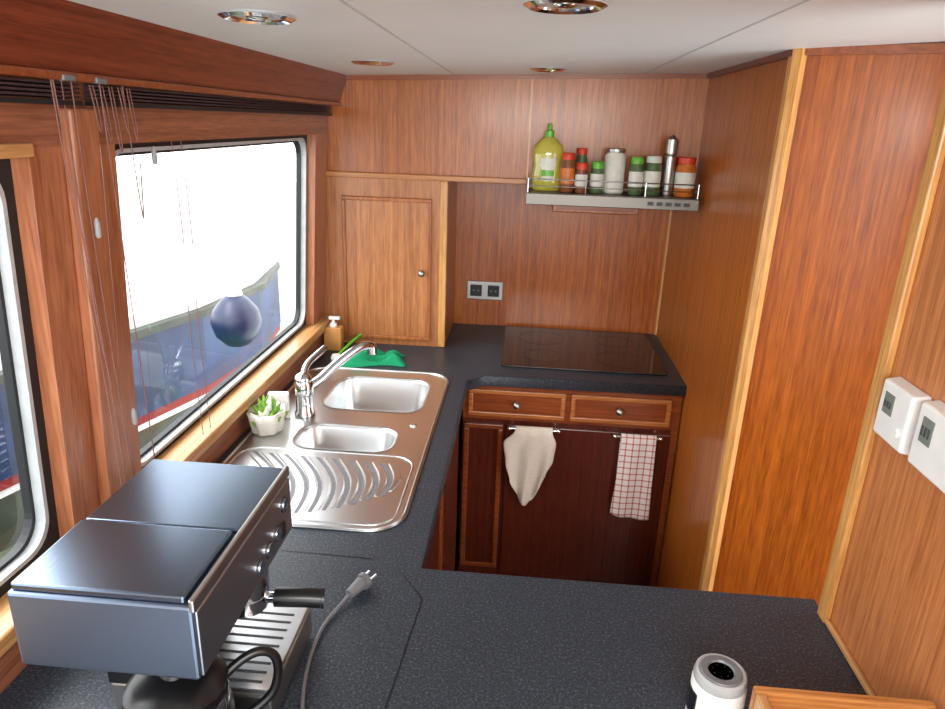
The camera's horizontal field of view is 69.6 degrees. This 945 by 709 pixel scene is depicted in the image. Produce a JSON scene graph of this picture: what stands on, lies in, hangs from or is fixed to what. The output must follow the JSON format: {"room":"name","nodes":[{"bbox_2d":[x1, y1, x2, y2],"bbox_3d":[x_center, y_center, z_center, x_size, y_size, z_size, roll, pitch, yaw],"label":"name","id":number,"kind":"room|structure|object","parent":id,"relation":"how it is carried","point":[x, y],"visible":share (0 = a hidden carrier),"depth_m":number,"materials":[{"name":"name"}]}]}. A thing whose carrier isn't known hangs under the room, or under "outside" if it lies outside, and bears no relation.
{"room":"ship interior","nodes":[
{"label":"ship interior","id":0,"kind":"room"},
{"bbox_2d":[10,108,140,537],"bbox_3d":[-0.686,-0.035,1.206,0.116,0.760,0.220,3,19,4],"label":"wall panel","id":1,"kind":"object","parent":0,"point":[39,181],"depth_m":1.15,"materials":[{"name":"red wood"}]},
{"bbox_2d":[0,75,327,147],"bbox_3d":[-0.677,-0.380,0.853,0.068,0.238,3.346,3,19,4],"label":"wall","id":2,"kind":"structure","parent":0,"point":[36,124],"depth_m":1.33,"materials":[{"name":"brown wood"}]},
{"bbox_2d":[0,143,33,158],"bbox_3d":[-0.685,-0.145,0.541,0.011,0.020,0.965,3,19,4],"label":"strip","id":3,"kind":"object","parent":2,"relation":"attached to","point":[9,150],"visible":1,"depth_m":0.96,"materials":[{"name":"brown wood"}]},
{"bbox_2d":[0,77,82,105],"bbox_3d":[-0.675,-0.201,0.455,0.032,0.032,1.280,3,19,4],"label":"blind","id":4,"kind":"object","parent":2,"relation":"attached to","point":[12,84],"visible":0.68,"depth_m":0.97,"materials":[{"name":"plastic"}]},
{"bbox_2d":[60,81,126,482],"bbox_3d":[-0.627,-0.040,1.151,0.006,0.790,0.024,-1,19,-8],"label":"cord","id":5,"kind":"object","parent":4,"relation":"hanging from","point":[60,81],"visible":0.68,"depth_m":1.11,"materials":[{"name":"brown fabric"}]},
{"bbox_2d":[70,81,132,476],"bbox_3d":[-0.622,-0.026,1.172,0.005,0.830,0.024,-1,19,-7],"label":"cord","id":6,"kind":"object","parent":4,"relation":"hanging from","point":[70,81],"visible":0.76,"depth_m":1.12,"materials":[{"name":"brown fabric"}]},
{"bbox_2d":[94,218,101,237],"bbox_3d":[-0.609,-0.205,1.105,0.010,0.032,0.010,3,19,4],"label":"tassel","id":7,"kind":"object","parent":6,"relation":"hanging from","point":[98,233],"visible":1,"depth_m":1.10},
{"bbox_2d":[0,64,340,105],"bbox_3d":[-0.612,-0.359,0.854,0.025,0.013,3.345,3,19,4],"label":"cornice lip","id":8,"kind":"object","parent":2,"relation":"attached to","point":[10,70],"depth_m":1.15,"materials":[{"name":"brown wood"}]},
{"bbox_2d":[52,79,112,387],"bbox_3d":[-0.605,-0.168,1.064,0.005,0.490,0.042,1,19,-4],"label":"cord","id":9,"kind":"object","parent":8,"relation":"hanging from","point":[52,79],"visible":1,"depth_m":1.05,"materials":[{"name":"fabric"}]},
{"bbox_2d":[50,79,121,486],"bbox_3d":[-0.618,-0.052,1.110,0.007,0.740,0.033,0,19,-6],"label":"cord","id":10,"kind":"object","parent":8,"relation":"hanging from","point":[50,79],"visible":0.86,"depth_m":1.08,"materials":[{"name":"fabric"}]},
{"bbox_2d":[88,85,101,131],"bbox_3d":[-0.598,-0.390,1.080,0.008,0.071,0.014,0,19,-5],"label":"loop","id":11,"kind":"object","parent":8,"relation":"hanging from","point":[88,85],"visible":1,"depth_m":1.08,"materials":[{"name":"brown fabric"}]},
{"bbox_2d":[98,86,112,141],"bbox_3d":[-0.596,-0.391,1.107,0.008,0.087,0.014,0,19,-5],"label":"loop","id":12,"kind":"object","parent":8,"relation":"hanging from","point":[98,86],"visible":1,"depth_m":1.11,"materials":[{"name":"brown fabric"}]},
{"bbox_2d":[108,87,122,151],"bbox_3d":[-0.594,-0.391,1.134,0.008,0.103,0.014,0,19,-5],"label":"loop","id":13,"kind":"object","parent":8,"relation":"hanging from","point":[108,87],"visible":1,"depth_m":1.13,"materials":[{"name":"fabric"}]},
{"bbox_2d":[117,87,128,131],"bbox_3d":[-0.592,-0.415,1.153,0.008,0.071,0.014,0,19,-5],"label":"loop","id":14,"kind":"object","parent":8,"relation":"hanging from","point":[117,87],"visible":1,"depth_m":1.15,"materials":[{"name":"fabric"}]},
{"bbox_2d":[99,84,154,458],"bbox_3d":[-0.602,-0.070,1.209,0.005,0.770,0.031,0,19,-6],"label":"cord","id":15,"kind":"object","parent":8,"relation":"hanging from","point":[99,84],"visible":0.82,"depth_m":1.17,"materials":[{"name":"fabric"}]},
{"bbox_2d":[131,408,137,424],"bbox_3d":[-0.616,0.113,1.240,0.010,0.032,0.010,3,19,4],"label":"tassel","id":16,"kind":"object","parent":15,"relation":"hanging from","point":[133,412],"visible":1,"depth_m":1.24,"materials":[{"name":"white plastic"}]},
{"bbox_2d":[126,88,138,140],"bbox_3d":[-0.590,-0.416,1.181,0.008,0.087,0.014,0,19,-5],"label":"loop","id":17,"kind":"object","parent":8,"relation":"hanging from","point":[137,136],"visible":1,"depth_m":1.18,"materials":[{"name":"brown fabric"}]},
{"bbox_2d":[0,0,346,101],"bbox_3d":[-0.602,-0.407,0.837,0.055,0.098,3.345,3,19,4],"label":"window valance","id":18,"kind":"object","parent":2,"relation":"attached to","point":[59,35],"depth_m":1.14,"materials":[{"name":"red wood"}]},
{"bbox_2d":[83,85,331,115],"bbox_3d":[-0.566,-0.640,1.753,0.032,0.032,1.370,3,19,4],"label":"blind","id":19,"kind":"object","parent":2,"relation":"attached to","point":[179,98],"visible":0.91,"depth_m":1.43,"materials":[{"name":"plastic"}]},
{"bbox_2d":[122,86,143,218],"bbox_3d":[-0.595,-0.354,1.203,0.006,0.227,0.040,0,19,-4],"label":"cord","id":20,"kind":"object","parent":19,"relation":"hanging from","point":[142,205],"visible":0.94,"depth_m":1.22,"materials":[{"name":"fabric"}]},
{"bbox_2d":[151,146,157,163],"bbox_3d":[-0.589,-0.369,1.260,0.010,0.032,0.010,3,19,4],"label":"tassel","id":21,"kind":"object","parent":20,"relation":"hanging from","point":[153,150],"visible":1,"depth_m":1.26,"materials":[{"name":"white plastic"}]},
{"bbox_2d":[171,141,210,434],"bbox_3d":[-0.634,-0.157,1.536,0.010,0.738,0.062,3,19,4],"label":"blind pull cord","id":22,"kind":"object","parent":19,"relation":"hanging from","point":[171,141],"visible":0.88,"depth_m":1.52,"materials":[{"name":"fabric"}]},
{"bbox_2d":[306,134,327,324],"bbox_3d":[-0.589,-0.457,2.514,0.091,0.684,0.146,3,19,4],"label":"post","id":23,"kind":"object","parent":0,"point":[316,143],"visible":0.64,"depth_m":2.48,"materials":[{"name":"red wood"}]},
{"bbox_2d":[455,525,459,570],"bbox_3d":[0.326,1.353,1.565,2.400,0.050,3.740,3,19,4],"label":"floor","id":24,"kind":"structure","parent":0,"point":[457,542],"depth_m":2.91,"materials":[{"name":"brown wood"}]},
{"bbox_2d":[425,386,682,586],"bbox_3d":[0.002,0.717,1.956,1.361,0.838,2.555,3,19,4],"label":"kitchen cabinet","id":25,"kind":"object","parent":24,"relation":"on","point":[568,530],"visible":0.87,"depth_m":2.56,"materials":[{"name":"brown wood"}]},
{"bbox_2d":[324,316,343,350],"bbox_3d":[-0.533,-0.084,2.615,0.068,0.131,0.045,3,19,4],"label":"soap dispenser","id":26,"kind":"object","parent":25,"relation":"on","point":[334,333],"visible":0.83,"depth_m":2.60,"materials":[{"name":"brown plastic"}]},
{"bbox_2d":[331,333,362,360],"bbox_3d":[-0.477,-0.029,2.575,0.039,0.054,0.208,7,20,15],"label":"dish brush","id":27,"kind":"object","parent":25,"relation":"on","point":[334,356],"visible":0.85,"depth_m":2.55,"materials":[{"name":"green plastic"}]},
{"bbox_2d":[0,323,866,708],"bbox_3d":[0.016,0.306,1.796,1.371,0.041,2.606,3,19,4],"label":"countertop","id":28,"kind":"structure","parent":25,"relation":"on","point":[418,637],"depth_m":1.22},
{"bbox_2d":[7,459,324,708],"bbox_3d":[-0.386,0.376,0.985,0.301,0.324,0.327,3,19,4],"label":"espresso machine","id":29,"kind":"object","parent":28,"relation":"on","point":[169,575],"visible":0.94,"depth_m":0.87,"materials":[{"name":"silver metal"}]},
{"bbox_2d":[122,646,282,708],"bbox_3d":[-0.361,0.480,0.900,0.184,0.184,0.140,3,19,4],"label":"jug","id":30,"kind":"object","parent":29,"relation":"on","point":[213,690],"visible":0.82,"depth_m":0.86,"materials":[{"name":"black plastic"}]},
{"bbox_2d":[239,590,268,617],"bbox_3d":[-0.354,0.384,1.066,0.068,0.030,0.068,3,19,4],"label":"basket","id":31,"kind":"object","parent":29,"relation":"on","point":[255,605],"depth_m":1.04,"materials":[{"name":"silver metal"}]},
{"bbox_2d":[218,603,308,693],"bbox_3d":[-0.349,0.457,1.075,0.127,0.007,0.186,3,19,4],"label":"drip tray","id":32,"kind":"object","parent":29,"relation":"on","point":[282,629],"depth_m":1.08,"materials":[{"name":"silver metal"}]},
{"bbox_2d":[280,521,285,538],"bbox_3d":[-0.296,0.274,1.063,0.005,0.025,0.015,3,19,4],"label":"switch","id":33,"kind":"object","parent":29,"relation":"attached to","point":[282,523],"depth_m":1.06,"materials":[{"name":"black plastic"}]},
{"bbox_2d":[221,366,448,531],"bbox_3d":[-0.371,0.283,1.976,0.510,0.158,0.993,3,19,4],"label":"stainless steel sink","id":34,"kind":"object","parent":28,"relation":"in","point":[356,464],"visible":0.83,"depth_m":1.84,"materials":[{"name":"silver metal"}]},
{"bbox_2d":[247,395,288,435],"bbox_3d":[-0.576,0.165,1.905,0.108,0.106,0.127,3,19,4],"label":"ceramic planter","id":35,"kind":"object","parent":34,"relation":"on","point":[267,416],"visible":1,"depth_m":1.88,"materials":[{"name":"white ceramic"}]},
{"bbox_2d":[267,391,289,417],"bbox_3d":[-0.568,0.148,1.997,0.061,0.079,0.025,0,19,-5],"label":"sponge","id":36,"kind":"object","parent":34,"relation":"on","point":[280,396],"visible":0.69,"depth_m":1.98,"materials":[{"name":"white plastic"}]},
{"bbox_2d":[293,341,376,417],"bbox_3d":[-0.432,0.061,2.101,0.095,0.184,0.296,18,25,39],"label":"mixer tap","id":37,"kind":"object","parent":34,"relation":"on","point":[304,386],"visible":1,"depth_m":2.02,"materials":[{"name":"silver metal"}]},
{"bbox_2d":[300,570,376,708],"bbox_3d":[-0.260,0.515,1.042,0.059,0.032,0.602,5,19,8],"label":"power cable","id":38,"kind":"object","parent":28,"relation":"on","point":[362,582],"visible":1,"depth_m":1.24,"materials":[{"name":"grey plastic"}]},
{"bbox_2d":[341,348,405,366],"bbox_3d":[-0.354,0.002,2.507,0.230,0.044,0.181,3,19,4],"label":"cloth","id":39,"kind":"object","parent":28,"relation":"on","point":[391,357],"visible":0.85,"depth_m":2.47,"materials":[{"name":"fabric"}]},
{"bbox_2d":[325,176,456,346],"bbox_3d":[-0.338,-0.396,2.754,0.503,0.644,0.396,3,19,4],"label":"wall cabinet","id":40,"kind":"object","parent":28,"relation":"on","point":[390,269],"visible":0.99,"depth_m":2.60,"materials":[{"name":"brown wood"}]},
{"bbox_2d":[501,326,666,375],"bbox_3d":[0.426,-0.023,2.725,0.605,0.006,0.510,3,19,4],"label":"cooktop","id":41,"kind":"object","parent":28,"relation":"in","point":[523,347],"visible":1,"depth_m":2.68,"materials":[{"name":"black glass"}]},
{"bbox_2d":[685,653,747,708],"bbox_3d":[0.363,0.510,1.013,0.081,0.102,0.080,3,19,4],"label":"salt shaker","id":42,"kind":"object","parent":28,"relation":"on","point":[717,681],"visible":1,"depth_m":0.99,"materials":[{"name":"white plastic"}]},
{"bbox_2d":[749,686,936,708],"bbox_3d":[0.490,0.573,0.799,0.238,0.129,0.320,3,19,4],"label":"wooden tray","id":43,"kind":"object","parent":28,"relation":"on","point":[762,697],"visible":1,"depth_m":0.92,"materials":[{"name":"brown wood"}]},
{"bbox_2d":[507,425,560,433],"bbox_3d":[0.224,0.271,2.476,0.197,0.017,0.032,3,19,4],"label":"towel rail","id":44,"kind":"object","parent":25,"relation":"attached to","point":[558,431],"visible":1,"depth_m":2.47,"materials":[{"name":"silver metal"}]},
{"bbox_2d":[503,425,555,505],"bbox_3d":[0.205,0.413,2.506,0.191,0.312,0.050,3,19,4],"label":"hand towel","id":45,"kind":"object","parent":44,"relation":"hanging from","point":[529,452],"visible":1,"depth_m":2.48,"materials":[{"name":"fabric"}]},
{"bbox_2d":[613,433,662,441],"bbox_3d":[0.596,0.297,2.454,0.180,0.017,0.032,3,19,4],"label":"towel rail","id":46,"kind":"object","parent":25,"relation":"attached to","point":[616,435],"visible":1,"depth_m":2.45,"materials":[{"name":"silver metal"}]},
{"bbox_2d":[610,433,656,519],"bbox_3d":[0.590,0.450,2.494,0.142,0.339,0.034,3,19,4],"label":"tea towel","id":47,"kind":"object","parent":46,"relation":"hanging from","point":[631,497],"visible":1,"depth_m":2.48,"materials":[{"name":"fabric"}]},
{"bbox_2d":[68,0,944,74],"bbox_3d":[0.480,-0.512,0.914,2.220,0.131,3.730,3,19,4],"label":"ceiling","id":48,"kind":"structure","parent":0,"point":[465,37],"depth_m":1.22,"materials":[{"name":"white paint"}]},
{"bbox_2d":[217,10,295,24],"bbox_3d":[-0.341,-0.535,1.076,0.120,0.012,0.120,3,19,4],"label":"recessed light","id":49,"kind":"object","parent":48,"relation":"in","point":[262,17],"depth_m":1.06,"materials":[{"name":"silver metal"}]},
{"bbox_2d":[351,60,394,65],"bbox_3d":[-0.274,-0.804,1.869,0.120,0.012,0.120,3,19,4],"label":"recessed light","id":50,"kind":"object","parent":48,"relation":"in","point":[360,62],"depth_m":1.84,"materials":[{"name":"silver metal"}]},
{"bbox_2d":[339,0,454,74],"bbox_3d":[-0.194,-0.441,0.791,0.005,0.004,3.345,3,19,4],"label":"trim","id":51,"kind":"structure","parent":48,"relation":"attached to","point":[342,1],"depth_m":1.22,"materials":[{"name":"white paint"}]},
{"bbox_2d":[529,67,566,71],"bbox_3d":[0.232,-0.881,2.097,0.120,0.012,0.120,3,19,4],"label":"recessed light","id":52,"kind":"object","parent":48,"relation":"in","point":[538,69],"depth_m":2.06,"materials":[{"name":"silver metal"}]},
{"bbox_2d":[523,0,607,14],"bbox_3d":[0.131,-0.497,0.965,0.120,0.012,0.120,3,19,4],"label":"recessed light","id":53,"kind":"object","parent":48,"relation":"in","point":[568,7],"depth_m":0.96,"materials":[{"name":"silver metal"}]},
{"bbox_2d":[642,0,809,73],"bbox_3d":[0.444,-0.423,0.743,0.005,0.004,3.345,3,19,4],"label":"trim","id":54,"kind":"structure","parent":48,"relation":"attached to","point":[804,1],"depth_m":1.22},
{"bbox_2d":[344,182,673,346],"bbox_3d":[0.069,-0.229,3.010,1.520,1.990,0.040,3,19,4],"label":"wall","id":55,"kind":"structure","parent":0,"point":[557,270],"depth_m":2.91,"materials":[{"name":"brown wood"}]},
{"bbox_2d":[466,280,503,300],"bbox_3d":[0.053,-0.278,2.963,0.160,0.083,0.016,3,19,4],"label":"wall socket","id":56,"kind":"object","parent":55,"relation":"attached to","point":[481,290],"visible":1,"depth_m":2.96,"materials":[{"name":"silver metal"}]},
{"bbox_2d":[327,78,709,188],"bbox_3d":[0.118,-0.882,2.576,1.400,0.410,0.352,3,19,4],"label":"panelling","id":57,"kind":"object","parent":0,"point":[449,127],"visible":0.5,"depth_m":2.41,"materials":[{"name":"brown wood"}]},
{"bbox_2d":[326,171,526,184],"bbox_3d":[-0.173,-0.648,2.488,0.742,0.020,0.015,3,19,4],"label":"strip","id":58,"kind":"object","parent":57,"relation":"attached to","point":[328,173],"visible":1,"depth_m":2.48,"materials":[{"name":"brown wood"}]},
{"bbox_2d":[346,74,706,79],"bbox_3d":[0.178,-0.961,2.351,1.260,0.054,0.018,3,19,4],"label":"trim","id":59,"kind":"structure","parent":57,"relation":"attached to","point":[475,76],"depth_m":2.34,"materials":[{"name":"red wood"}]},
{"bbox_2d":[525,175,699,214],"bbox_3d":[0.490,-0.596,2.523,0.580,0.127,0.477,3,19,4],"label":"hood","id":60,"kind":"object","parent":57,"relation":"attached to","point":[623,203],"visible":0.9,"depth_m":2.31,"materials":[{"name":"grey metal"}]},
{"bbox_2d":[532,123,563,190],"bbox_3d":[0.264,-0.685,2.362,0.101,0.224,0.067,12,21,26],"label":"dish soap bottle","id":61,"kind":"object","parent":60,"relation":"on","point":[547,154],"visible":0.96,"depth_m":2.35,"materials":[{"name":"plastic"}]},
{"bbox_2d":[559,153,574,191],"bbox_3d":[0.327,-0.627,2.344,0.052,0.130,0.051,3,19,4],"label":"spice jar","id":62,"kind":"object","parent":60,"relation":"on","point":[567,169],"visible":1,"depth_m":2.32,"materials":[{"name":"orange glass"}]},
{"bbox_2d":[574,162,587,192],"bbox_3d":[0.374,-0.607,2.337,0.044,0.100,0.043,3,19,4],"label":"spice jar","id":63,"kind":"object","parent":60,"relation":"on","point":[581,173],"visible":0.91,"depth_m":2.32,"materials":[{"name":"glass"}]},
{"bbox_2d":[574,148,587,182],"bbox_3d":[0.383,-0.652,2.400,0.040,0.145,0.040,3,19,4],"label":"spice jar","id":64,"kind":"object","parent":60,"relation":"on","point":[581,152],"visible":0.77,"depth_m":2.37,"materials":[{"name":"glass"}]},
{"bbox_2d":[589,161,603,193],"bbox_3d":[0.428,-0.610,2.342,0.048,0.105,0.047,3,19,4],"label":"spice jar","id":65,"kind":"object","parent":60,"relation":"on","point":[597,172],"visible":0.94,"depth_m":2.32,"materials":[{"name":"glass"}]},
{"bbox_2d":[602,148,625,193],"bbox_3d":[0.491,-0.637,2.359,0.072,0.150,0.071,3,19,4],"label":"tin","id":66,"kind":"object","parent":60,"relation":"on","point":[615,158],"visible":0.99,"depth_m":2.33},
{"bbox_2d":[627,157,643,194],"bbox_3d":[0.560,-0.612,2.330,0.050,0.125,0.049,3,19,4],"label":"spice jar","id":67,"kind":"object","parent":60,"relation":"on","point":[636,172],"visible":1,"depth_m":2.31,"materials":[{"name":"glass"}]},
{"bbox_2d":[642,156,661,195],"bbox_3d":[0.617,-0.614,2.335,0.060,0.130,0.059,3,19,4],"label":"spice jar","id":68,"kind":"object","parent":60,"relation":"on","point":[653,168],"visible":0.99,"depth_m":2.31,"materials":[{"name":"glass"}]},
{"bbox_2d":[660,135,678,195],"bbox_3d":[0.675,-0.647,2.329,0.042,0.200,0.042,3,19,4],"label":"pepper grinder","id":69,"kind":"object","parent":60,"relation":"on","point":[671,148],"visible":1,"depth_m":2.31,"materials":[{"name":"silver metal"}]},
{"bbox_2d":[673,157,696,196],"bbox_3d":[0.728,-0.608,2.328,0.068,0.130,0.067,3,19,4],"label":"spice jar","id":70,"kind":"object","parent":60,"relation":"on","point":[685,173],"visible":1,"depth_m":2.30,"materials":[{"name":"glass"}]},
{"bbox_2d":[656,59,944,708],"bbox_3d":[0.678,0.408,1.209,0.040,1.990,3.730,3,19,4],"label":"wall","id":71,"kind":"structure","parent":0,"point":[711,249],"depth_m":1.77,"materials":[{"name":"brown wood"}]},
{"bbox_2d":[654,210,671,334],"bbox_3d":[0.807,-0.371,2.870,0.008,0.600,0.015,3,19,4],"label":"bead","id":72,"kind":"object","parent":71,"relation":"attached to","point":[670,211],"visible":0.79,"depth_m":2.87,"materials":[{"name":"brown wood"}]},
{"bbox_2d":[707,49,792,77],"bbox_3d":[0.767,-0.814,1.921,0.015,0.015,0.790,3,19,4],"label":"trim","id":73,"kind":"structure","parent":71,"relation":"attached to","point":[784,55],"depth_m":1.82,"materials":[{"name":"red wood"}]},
{"bbox_2d":[825,619,876,695],"bbox_3d":[0.639,0.536,1.106,0.010,0.011,0.297,3,19,4],"label":"strip","id":74,"kind":"object","parent":71,"relation":"attached to","point":[853,664],"visible":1,"depth_m":1.15,"materials":[{"name":"brown wood"}]},
{"bbox_2d":[817,80,944,622],"bbox_3d":[0.667,0.003,1.096,0.012,1.030,0.030,3,19,4],"label":"trim","id":75,"kind":"structure","parent":71,"relation":"attached to","point":[935,155],"depth_m":1.08,"materials":[{"name":"brown wood"}]},
{"bbox_2d":[873,377,931,455],"bbox_3d":[0.649,0.093,1.036,0.030,0.097,0.089,3,19,4],"label":"wall thermostat","id":76,"kind":"object","parent":71,"relation":"attached to","point":[901,402],"visible":0.94,"depth_m":1.02,"materials":[{"name":"white plastic"}]},
{"bbox_2d":[908,400,944,493],"bbox_3d":[0.640,0.129,0.922,0.030,0.101,0.119,3,19,4],"label":"wall thermostat","id":77,"kind":"object","parent":71,"relation":"attached to","point":[927,450],"visible":1,"depth_m":0.94,"materials":[{"name":"white plastic"}]},
{"bbox_2d":[713,42,944,605],"bbox_3d":[1.077,0.266,1.652,0.850,2.000,0.032,13,22,30],"label":"wall","id":78,"kind":"structure","parent":0,"point":[864,124],"depth_m":1.66,"materials":[{"name":"brown wood"}]},
{"bbox_2d":[699,48,806,590],"bbox_3d":[0.715,0.219,1.858,0.036,1.931,0.042,3,19,4],"label":"strip","id":79,"kind":"object","parent":78,"relation":"attached to","point":[796,63],"visible":0.71,"depth_m":1.73,"materials":[{"name":"brown wood"}]},
{"bbox_2d":[806,43,944,55],"bbox_3d":[1.107,-0.602,1.328,0.837,0.018,0.014,13,22,30],"label":"trim","id":80,"kind":"structure","parent":78,"relation":"attached to","point":[934,48],"depth_m":1.46,"materials":[{"name":"red wood"}]},
{"bbox_3d":[-0.789,0.852,1.280,0.108,1.008,3.346,3,19,4],"label":"windows","id":81,"kind":"structure","parent":0,"visible":0},
{"bbox_2d":[0,159,332,693],"bbox_3d":[-0.721,0.105,1.021,0.097,0.791,3.346,3,19,4],"label":"window","id":82,"kind":"structure","parent":81,"relation":"attached to","point":[46,534],"depth_m":1.14,"materials":[{"name":"wood"}]},
{"bbox_2d":[0,271,35,570],"bbox_3d":[-0.771,0.172,0.656,0.048,0.632,0.913,3,19,4],"label":"seal","id":83,"kind":"object","parent":82,"relation":"attached to","point":[6,355],"visible":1,"depth_m":1.11,"materials":[{"name":"rubber"}]},
{"bbox_2d":[115,135,306,468],"bbox_3d":[-0.659,-0.244,1.882,0.069,0.684,1.195,3,19,4],"label":"window","id":84,"kind":"structure","parent":81,"relation":"attached to","point":[165,443],"depth_m":1.90,"materials":[{"name":"metal"}]},
{"bbox_2d":[118,141,300,456],"bbox_3d":[-0.667,-0.244,1.883,0.050,0.656,1.167,3,19,4],"label":"seal","id":85,"kind":"object","parent":84,"relation":"attached to","point":[190,411],"visible":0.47,"depth_m":2.10,"materials":[{"name":"rubber"}]},
{"label":"outside","id":86,"kind":"structure","parent":0,"visible":0},
{"bbox_2d":[0,175,295,558],"bbox_3d":[-7.029,-0.597,6.748,13.050,0.001,28.000,3,19,4],"label":"canal water","id":87,"kind":"structure","parent":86,"point":[263,212],"depth_m":12.80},
{"bbox_2d":[0,243,280,551],"bbox_3d":[-3.848,1.109,0.755,1.860,0.860,11.030,9,20,20],"label":"barge","id":88,"kind":"object","parent":87,"relation":"on","point":[156,273],"visible":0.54,"depth_m":3.87,"materials":[{"name":"blue metal"}]},
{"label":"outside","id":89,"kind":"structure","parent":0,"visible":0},
{"bbox_2d":[210,148,261,346],"bbox_3d":[-1.167,-0.864,3.196,0.250,1.730,0.250,3,19,4],"label":"buoy","id":90,"kind":"object","parent":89,"point":[236,321],"visible":0.88,"depth_m":3.34,"materials":[{"name":"plastic"}]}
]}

